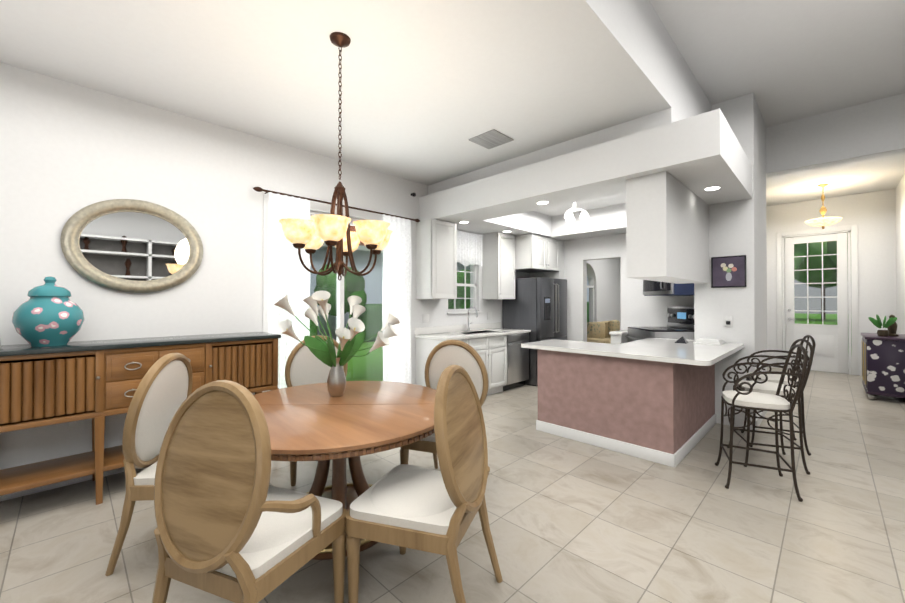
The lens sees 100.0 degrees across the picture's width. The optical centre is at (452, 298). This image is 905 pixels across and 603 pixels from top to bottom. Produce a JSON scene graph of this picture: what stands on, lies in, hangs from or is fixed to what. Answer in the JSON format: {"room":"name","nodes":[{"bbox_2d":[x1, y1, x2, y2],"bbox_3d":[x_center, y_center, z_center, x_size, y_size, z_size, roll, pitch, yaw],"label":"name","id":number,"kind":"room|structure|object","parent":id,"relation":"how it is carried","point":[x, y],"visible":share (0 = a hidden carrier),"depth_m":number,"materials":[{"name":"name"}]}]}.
{"room":"kitchen and dining room","nodes":[
{"label":"kitchen and dining room","id":0,"kind":"room"},
{"bbox_2d":[0,62,620,469],"bbox_3d":[-0.298,-0.476,5.659,0.200,3.800,14.600,0,-1,45],"label":"wall","id":1,"kind":"structure","parent":0,"point":[68,150],"depth_m":3.22,"materials":[{"name":"paint"}]},
{"bbox_2d":[0,467,136,501],"bbox_3d":[-2.948,1.354,2.816,0.015,0.100,6.850,0,-1,45],"label":"baseboard","id":2,"kind":"structure","parent":1,"relation":"attached to","point":[50,486],"depth_m":2.81,"materials":[{"name":"wood"}]},
{"bbox_2d":[69,420,83,431],"bbox_3d":[-2.869,0.945,2.903,0.008,0.120,0.080,0,-1,45],"label":"outlet","id":3,"kind":"object","parent":1,"relation":"attached to","point":[76,425],"depth_m":2.90,"materials":[{"name":"white plastic"}]},
{"bbox_2d":[60,199,202,292],"bbox_3d":[-2.601,-0.434,3.154,0.052,0.769,0.909,0,-1,45],"label":"oval mirror","id":4,"kind":"object","parent":1,"relation":"attached to","point":[132,245],"visible":0.98,"depth_m":3.12,"materials":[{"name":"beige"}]},
{"bbox_2d":[262,194,382,392],"bbox_3d":[-1.328,0.176,4.563,0.152,2.480,1.840,0,-1,45],"label":"sliding glass door","id":5,"kind":"structure","parent":1,"relation":"in","point":[340,313],"depth_m":4.51,"materials":[{"name":"clear glass"}]},
{"bbox_2d":[253,187,419,390],"bbox_3d":[-1.220,0.143,4.485,0.135,2.486,2.140,0,-1,45],"label":"door curtain","id":6,"kind":"object","parent":1,"relation":"hanging from","point":[289,274],"visible":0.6,"depth_m":4.07,"materials":[{"name":"white fabric"}]},
{"bbox_2d":[423,314,428,322],"bbox_3d":[-0.379,0.282,5.424,0.008,0.120,0.120,0,-1,45],"label":"electrical outlet","id":7,"kind":"object","parent":1,"relation":"attached to","point":[426,317],"depth_m":5.42,"materials":[{"name":"white plastic"}]},
{"bbox_2d":[416,219,456,298],"bbox_3d":[-0.221,-0.536,5.357,0.328,1.076,0.480,0,-1,45],"label":"upper cabinet","id":8,"kind":"object","parent":1,"relation":"attached to","point":[436,240],"depth_m":5.21,"materials":[{"name":"white wood"}]},
{"bbox_2d":[415,323,500,334],"bbox_3d":[0.162,0.456,5.956,0.018,0.100,1.940,0,-1,45],"label":"backsplash","id":9,"kind":"structure","parent":1,"relation":"attached to","point":[483,326],"depth_m":5.86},
{"bbox_2d":[447,262,481,313],"bbox_3d":[0.152,-0.209,6.041,0.160,0.890,0.780,0,-1,45],"label":"kitchen window","id":10,"kind":"structure","parent":1,"relation":"in","point":[473,285],"depth_m":6.16,"materials":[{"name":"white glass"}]},
{"bbox_2d":[457,230,483,267],"bbox_3d":[0.209,-0.781,5.960,0.036,0.553,0.860,0,-1,45],"label":"valance","id":11,"kind":"object","parent":10,"relation":"attached to","point":[469,248],"visible":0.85,"depth_m":6.03,"materials":[{"name":"white fabric"}]},
{"bbox_2d":[487,312,491,319],"bbox_3d":[0.627,0.289,6.440,0.008,0.120,0.120,0,-1,45],"label":"electrical outlet","id":12,"kind":"object","parent":1,"relation":"attached to","point":[489,314],"depth_m":6.43,"materials":[{"name":"white plastic"}]},
{"bbox_2d":[482,232,515,298],"bbox_3d":[0.778,-0.529,6.366,0.328,1.076,0.480,0,-1,45],"label":"upper cabinet","id":13,"kind":"object","parent":1,"relation":"attached to","point":[506,257],"depth_m":6.22,"materials":[{"name":"white wood"}]},
{"bbox_2d":[516,234,559,274],"bbox_3d":[1.388,-0.781,6.763,0.638,0.566,0.900,0,-1,45],"label":"upper cabinet","id":14,"kind":"object","parent":1,"relation":"attached to","point":[535,254],"depth_m":6.42,"materials":[{"name":"white wood"}]},
{"bbox_2d":[587,263,596,321],"bbox_3d":[3.149,-0.052,9.138,0.200,1.601,1.000,0,-1,45],"label":"arch","id":15,"kind":"object","parent":1,"relation":"in","point":[591,272],"visible":0.31,"depth_m":9.44,"materials":[{"name":"paint"}]},
{"bbox_2d":[0,0,670,185],"bbox_3d":[-1.742,-2.028,1.836,3.140,0.750,7.120,0,-1,45],"label":"ceiling","id":16,"kind":"structure","parent":0,"point":[430,89],"depth_m":2.72,"materials":[{"name":"paint"}]},
{"bbox_2d":[279,32,392,280],"bbox_3d":[-0.713,-0.881,2.406,0.684,1.535,0.707,0,-1,45],"label":"dining chandelier","id":17,"kind":"object","parent":16,"relation":"hanging from","point":[330,230],"visible":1,"depth_m":2.29,"materials":[{"name":"beige glass"}]},
{"bbox_2d":[469,129,513,148],"bbox_3d":[0.397,-1.633,3.902,0.330,0.012,0.330,0,-1,45],"label":"ceiling vent","id":18,"kind":"object","parent":16,"relation":"in","point":[493,138],"visible":1,"depth_m":3.88,"materials":[{"name":"white metal"}]},
{"bbox_2d":[0,367,904,602],"bbox_3d":[2.616,1.454,2.761,8.400,0.100,14.600,0,-1,45],"label":"floor","id":19,"kind":"structure","parent":0,"point":[572,521],"depth_m":2.32,"materials":[{"name":"tile"}]},
{"bbox_2d":[0,332,280,504],"bbox_3d":[-2.370,0.864,3.014,0.526,1.082,1.789,0,-1,45],"label":"sideboard","id":20,"kind":"object","parent":19,"relation":"on","point":[97,381],"visible":0.58,"depth_m":2.62,"materials":[{"name":"wood"}]},
{"bbox_2d":[12,276,83,346],"bbox_3d":[-2.779,0.083,2.623,0.344,0.475,0.344,0,-1,45],"label":"jar","id":21,"kind":"object","parent":20,"relation":"on","point":[49,312],"visible":1,"depth_m":2.54,"materials":[{"name":"ceramic"}]},
{"bbox_2d":[105,353,192,575],"bbox_3d":[-1.483,0.857,2.179,0.610,1.095,0.528,0,0,-7],"label":"dining chair","id":22,"kind":"object","parent":19,"relation":"on","point":[163,391],"visible":0.54,"depth_m":2.00,"materials":[{"name":"brown wood"}]},
{"bbox_2d":[152,380,346,602],"bbox_3d":[-0.807,0.852,1.523,0.593,1.095,0.610,0,0,21],"label":"dining chair","id":23,"kind":"object","parent":19,"relation":"on","point":[233,526],"visible":0.98,"depth_m":1.35,"materials":[{"name":"brown wood"}]},
{"bbox_2d":[285,335,347,485],"bbox_3d":[-1.114,0.864,3.201,0.528,1.095,0.610,0,0,-27],"label":"dining chair","id":24,"kind":"object","parent":19,"relation":"on","point":[305,365],"visible":0.27,"depth_m":3.27,"materials":[{"name":"white fabric"}]},
{"bbox_2d":[254,381,435,559],"bbox_3d":[-0.713,1.033,2.393,1.450,0.736,1.450,0,-1,45],"label":"dining table","id":25,"kind":"object","parent":19,"relation":"on","point":[323,427],"visible":0.5,"depth_m":2.18,"materials":[{"name":"brown wood"}]},
{"bbox_2d":[274,291,399,396],"bbox_3d":[-0.810,0.309,2.644,0.791,0.717,0.880,0,-1,45],"label":"vase","id":26,"kind":"object","parent":25,"relation":"on","point":[349,346],"visible":1,"depth_m":2.57,"materials":[{"name":"grey metal"}]},
{"bbox_2d":[345,365,502,602],"bbox_3d":[-0.111,0.854,1.792,0.610,1.095,0.528,0,0,21],"label":"dining chair","id":27,"kind":"object","parent":19,"relation":"on","point":[403,507],"visible":1,"depth_m":1.64,"materials":[{"name":"brown wood"}]},
{"bbox_2d":[400,340,487,468],"bbox_3d":[-0.033,0.861,2.820,0.528,1.095,0.610,0,0,20],"label":"dining chair","id":28,"kind":"object","parent":19,"relation":"on","point":[443,355],"visible":0.48,"depth_m":2.90,"materials":[{"name":"white fabric"}]},
{"bbox_2d":[416,339,474,386],"bbox_3d":[-0.126,0.981,5.250,0.596,0.880,0.500,0,-1,45],"label":"base cabinet","id":29,"kind":"object","parent":19,"relation":"on","point":[424,347],"depth_m":5.18,"materials":[{"name":"white wood"}]},
{"bbox_2d":[471,331,506,395],"bbox_3d":[0.295,0.984,5.677,0.596,0.880,0.931,0,-1,45],"label":"base cabinet","id":30,"kind":"object","parent":19,"relation":"on","point":[503,354],"depth_m":5.60,"materials":[{"name":"white wood"}]},
{"bbox_2d":[415,327,526,340],"bbox_3d":[0.378,0.524,5.742,0.626,0.040,1.940,0,-1,45],"label":"countertop","id":31,"kind":"structure","parent":30,"relation":"on","point":[445,335],"depth_m":5.50,"materials":[{"name":"white stone"}]},
{"bbox_2d":[507,331,530,389],"bbox_3d":[0.813,0.988,6.200,0.596,0.880,0.663,0,-1,45],"label":"dishwasher","id":32,"kind":"object","parent":19,"relation":"on","point":[517,356],"depth_m":5.99,"materials":[{"name":"silver metal"}]},
{"bbox_2d":[502,277,566,385],"bbox_3d":[1.475,0.543,6.668,0.831,1.775,0.880,0,-1,45],"label":"fridge","id":33,"kind":"object","parent":19,"relation":"on","point":[537,306],"visible":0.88,"depth_m":6.32,"materials":[{"name":"black metal"}]},
{"bbox_2d":[587,320,619,343],"bbox_3d":[3.393,0.968,8.468,0.960,0.950,2.100,0,-1,45],"label":"sofa","id":34,"kind":"object","parent":19,"relation":"on","point":[597,332],"visible":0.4,"depth_m":8.11,"materials":[{"name":"fabric"}]},
{"bbox_2d":[537,350,692,467],"bbox_3d":[1.592,0.971,3.859,1.315,0.880,0.594,0,-1,45],"label":"base cabinet","id":35,"kind":"object","parent":19,"relation":"on","point":[651,399],"depth_m":3.52,"materials":[{"name":"pink paint"}]},
{"bbox_2d":[521,338,743,365],"bbox_3d":[1.965,0.513,4.164,1.750,0.040,1.709,0,-1,45],"label":"countertop","id":36,"kind":"structure","parent":35,"relation":"on","point":[649,349],"depth_m":3.69,"materials":[{"name":"white stone"}]},
{"bbox_2d":[675,336,724,344],"bbox_3d":[2.757,0.456,4.239,0.410,0.074,0.370,0,-1,45],"label":"papers","id":37,"kind":"object","parent":36,"relation":"on","point":[682,339],"depth_m":4.19,"materials":[{"name":"paper"}]},
{"bbox_2d":[609,330,627,343],"bbox_3d":[2.669,0.966,5.945,0.200,0.920,0.595,0,-1,45],"label":"countertop","id":38,"kind":"structure","parent":19,"relation":"on","point":[618,337],"depth_m":5.76,"materials":[{"name":"white stone"}]},
{"bbox_2d":[625,306,693,341],"bbox_3d":[2.939,0.767,5.341,0.722,1.310,0.760,0,0,0],"label":"range","id":39,"kind":"object","parent":19,"relation":"on","point":[680,322],"visible":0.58,"depth_m":5.27,"materials":[{"name":"silver metal"}]},
{"bbox_2d":[658,337,693,340],"bbox_3d":[2.758,0.957,4.702,0.435,0.920,0.165,0,-1,45],"label":"countertop","id":40,"kind":"structure","parent":19,"relation":"on","point":[658,337],"depth_m":4.76,"materials":[{"name":"white stone"}]},
{"bbox_2d":[693,366,715,445],"bbox_3d":[2.403,0.974,4.202,0.645,0.880,1.045,0,-1,45],"label":"base cabinet","id":41,"kind":"object","parent":19,"relation":"on","point":[704,416],"depth_m":3.93,"materials":[{"name":"pink paint"}]},
{"bbox_2d":[715,344,807,501],"bbox_3d":[2.342,0.872,2.907,0.501,1.071,0.493,0,0,27],"label":"bar stool","id":42,"kind":"object","parent":19,"relation":"on","point":[756,401],"visible":1,"depth_m":2.81,"materials":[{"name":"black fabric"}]},
{"bbox_2d":[727,339,813,474],"bbox_3d":[2.752,0.875,3.308,0.501,1.071,0.493,0,0,21],"label":"bar stool","id":43,"kind":"object","parent":19,"relation":"on","point":[764,386],"visible":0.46,"depth_m":3.19,"materials":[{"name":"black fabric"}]},
{"bbox_2d":[741,335,815,455],"bbox_3d":[3.151,0.878,3.695,0.501,1.071,0.493,0,0,29],"label":"bar stool","id":44,"kind":"object","parent":19,"relation":"on","point":[774,378],"visible":0.4,"depth_m":3.60,"materials":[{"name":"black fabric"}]},
{"bbox_2d":[861,333,904,399],"bbox_3d":[6.342,0.981,5.548,0.480,0.885,1.040,0,-1,45],"label":"console","id":45,"kind":"object","parent":19,"relation":"on","point":[883,366],"visible":1,"depth_m":5.25,"materials":[{"name":"purple wood"}]},
{"bbox_2d":[868,314,898,336],"bbox_3d":[6.198,0.381,5.461,0.297,0.310,0.349,0,-1,45],"label":"decor","id":46,"kind":"object","parent":45,"relation":"on","point":[890,325],"visible":1,"depth_m":5.43,"materials":[{"name":"green plant"}]},
{"bbox_2d":[428,38,711,215],"bbox_3d":[1.740,-1.903,5.354,3.140,0.950,2.780,0,-1,45],"label":"wall","id":47,"kind":"structure","parent":0,"point":[689,98],"depth_m":3.85,"materials":[{"name":"paint"}]},
{"bbox_2d":[536,201,548,204],"bbox_3d":[1.017,-1.084,4.291,0.148,0.008,0.148,0,0,0],"label":"recessed light","id":48,"kind":"object","parent":47,"relation":"attached to","point":[540,202],"depth_m":4.27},
{"bbox_2d":[564,202,588,221],"bbox_3d":[1.707,-1.278,5.333,0.353,0.300,0.337,0,-1,45],"label":"ceiling fan light","id":49,"kind":"object","parent":47,"relation":"hanging from","point":[569,216],"visible":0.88,"depth_m":5.30,"materials":[{"name":"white glass"}]},
{"bbox_2d":[419,108,752,240],"bbox_3d":[1.815,-1.255,5.162,3.510,0.350,2.940,0,-1,45],"label":"soffit beam","id":50,"kind":"structure","parent":0,"point":[697,154],"depth_m":3.86,"materials":[{"name":"paint"}]},
{"bbox_2d":[626,171,708,283],"bbox_3d":[2.278,-0.638,3.933,0.330,0.900,1.630,0,-1,45],"label":"wall cabinet","id":51,"kind":"object","parent":50,"relation":"attached to","point":[667,227],"visible":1,"depth_m":3.42,"materials":[{"name":"paint"}]},
{"bbox_2d":[703,186,720,190],"bbox_3d":[2.561,-1.088,3.747,0.148,0.008,0.148,0,0,36],"label":"recessed light","id":52,"kind":"object","parent":50,"relation":"in","point":[704,189],"depth_m":3.73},
{"bbox_2d":[564,233,691,341],"bbox_3d":[2.760,-0.021,6.392,3.110,2.900,0.150,0,-1,45],"label":"wall","id":53,"kind":"structure","parent":0,"point":[639,308],"depth_m":6.43,"materials":[{"name":"paint"}]},
{"bbox_2d":[643,280,693,295],"bbox_3d":[3.129,-0.273,5.350,0.618,0.450,0.800,0,0,0],"label":"microwave","id":54,"kind":"object","parent":53,"relation":"attached to","point":[653,288],"visible":0.42,"depth_m":5.14,"materials":[{"name":"silver metal"}]},
{"bbox_2d":[692,283,709,340],"bbox_3d":[3.326,-0.017,4.861,0.150,2.870,1.170,0,-1,45],"label":"wall","id":55,"kind":"structure","parent":0,"point":[700,299],"depth_m":4.45,"materials":[{"name":"paint"}]},
{"bbox_2d":[716,414,752,429],"bbox_3d":[3.102,1.364,4.240,0.390,0.100,0.015,0,-1,45],"label":"baseboard","id":56,"kind":"structure","parent":55,"relation":"attached to","point":[738,422],"depth_m":4.20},
{"bbox_2d":[709,93,766,419],"bbox_3d":[3.525,-0.433,4.667,0.410,3.700,1.170,0,-1,45],"label":"wall","id":57,"kind":"structure","parent":0,"point":[736,228],"depth_m":4.26,"materials":[{"name":"paint"}]},
{"bbox_2d":[724,316,732,326],"bbox_3d":[3.087,0.254,4.255,0.080,0.120,0.024,0,-1,45],"label":"outlet","id":58,"kind":"object","parent":57,"relation":"attached to","point":[728,321],"visible":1,"depth_m":4.25,"materials":[{"name":"white plastic"}]},
{"bbox_2d":[711,255,746,287],"bbox_3d":[3.086,-0.301,4.250,0.320,0.350,0.036,0,-1,45],"label":"painting","id":59,"kind":"object","parent":57,"relation":"attached to","point":[728,271],"visible":1,"depth_m":4.23,"materials":[{"name":"fabric"}]},
{"bbox_2d":[755,411,766,429],"bbox_3d":[3.671,1.366,4.500,0.015,0.100,1.185,0,-1,45],"label":"baseboard","id":60,"kind":"structure","parent":57,"relation":"attached to","point":[758,421],"depth_m":4.24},
{"bbox_2d":[649,0,904,126],"bbox_3d":[2.209,-2.341,0.003,5.060,0.150,10.070,0,-1,45],"label":"ceiling","id":61,"kind":"structure","parent":0,"point":[784,61],"depth_m":3.43,"materials":[{"name":"paint"}]},
{"bbox_2d":[766,189,893,369],"bbox_3d":[7.340,-0.463,7.490,1.800,3.800,0.150,0,-1,45],"label":"wall","id":62,"kind":"structure","parent":0,"point":[877,218],"depth_m":7.09,"materials":[{"name":"paint"}]},
{"bbox_2d":[769,308,773,313],"bbox_3d":[6.708,0.260,7.998,0.080,0.120,0.009,0,-1,45],"label":"light switch","id":63,"kind":"object","parent":62,"relation":"attached to","point":[771,310],"visible":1,"depth_m":7.99,"materials":[{"name":"white plastic"}]},
{"bbox_2d":[776,225,858,374],"bbox_3d":[7.227,0.025,7.572,1.170,2.825,0.168,0,-1,45],"label":"front door","id":64,"kind":"structure","parent":62,"relation":"in","point":[832,352],"depth_m":7.46,"materials":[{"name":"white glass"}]},
{"bbox_2d":[766,153,904,205],"bbox_3d":[5.933,-2.173,6.095,1.840,0.400,3.830,0,-1,45],"label":"ceiling","id":65,"kind":"structure","parent":0,"point":[883,173],"depth_m":6.33,"materials":[{"name":"paint"}]},
{"bbox_2d":[805,184,841,228],"bbox_3d":[6.401,-1.585,6.563,0.470,0.770,0.470,0,-1,45],"label":"pendant light","id":66,"kind":"object","parent":65,"relation":"hanging from","point":[822,221],"visible":1,"depth_m":6.52,"materials":[{"name":"beige glass"}]},
{"bbox_2d":[894,174,904,333],"bbox_3d":[6.675,-0.478,5.419,0.150,3.800,4.030,0,-1,45],"label":"wall","id":67,"kind":"structure","parent":0,"point":[899,193],"depth_m":6.43,"materials":[{"name":"paint"}]},
{"bbox_2d":[766,93,904,176],"bbox_3d":[4.715,-1.960,4.464,1.580,0.650,0.200,0,-1,45],"label":"header","id":68,"kind":"object","parent":67,"relation":"attached to","point":[868,130],"visible":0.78,"depth_m":4.49,"materials":[{"name":"paint"}]},
{"label":"outside","id":69,"kind":"structure","parent":0,"visible":0},
{"bbox_2d":[346,341,382,380],"bbox_3d":[-5.965,1.602,21.243,29.800,0.100,38.000,0,-1,45],"label":"lawn","id":70,"kind":"structure","parent":69,"point":[364,363],"depth_m":8.33,"materials":[{"name":"green plant"}]},
{"bbox_2d":[314,263,469,315],"bbox_3d":[1.733,-0.120,14.159,8.068,3.300,11.800,0,-1,45],"label":"bushes","id":71,"kind":"object","parent":70,"relation":"on","point":[350,287],"depth_m":11.67,"materials":[{"name":"green plant"}]},
{"bbox_2d":[310,302,588,341],"bbox_3d":[3.764,0.860,20.202,0.900,1.370,25.800,0,-1,45],"label":"hedge","id":72,"kind":"object","parent":70,"relation":"on","point":[369,318],"depth_m":13.00,"materials":[{"name":"green plant"}]},
{"bbox_2d":[310,226,588,340],"bbox_3d":[-2.240,-1.241,18.983,6.063,5.555,44.000,0,-1,45],"label":"sky","id":73,"kind":"structure","parent":70,"relation":"on","point":[379,261],"depth_m":14.13,"materials":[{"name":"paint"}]},
{"bbox_2d":[587,233,851,372],"bbox_3d":[25.436,-2.209,24.422,30.000,7.766,49.340,0,-1,45],"label":"yard","id":74,"kind":"structure","parent":69,"point":[800,262],"depth_m":27.34,"materials":[{"name":"plant"}]}
]}

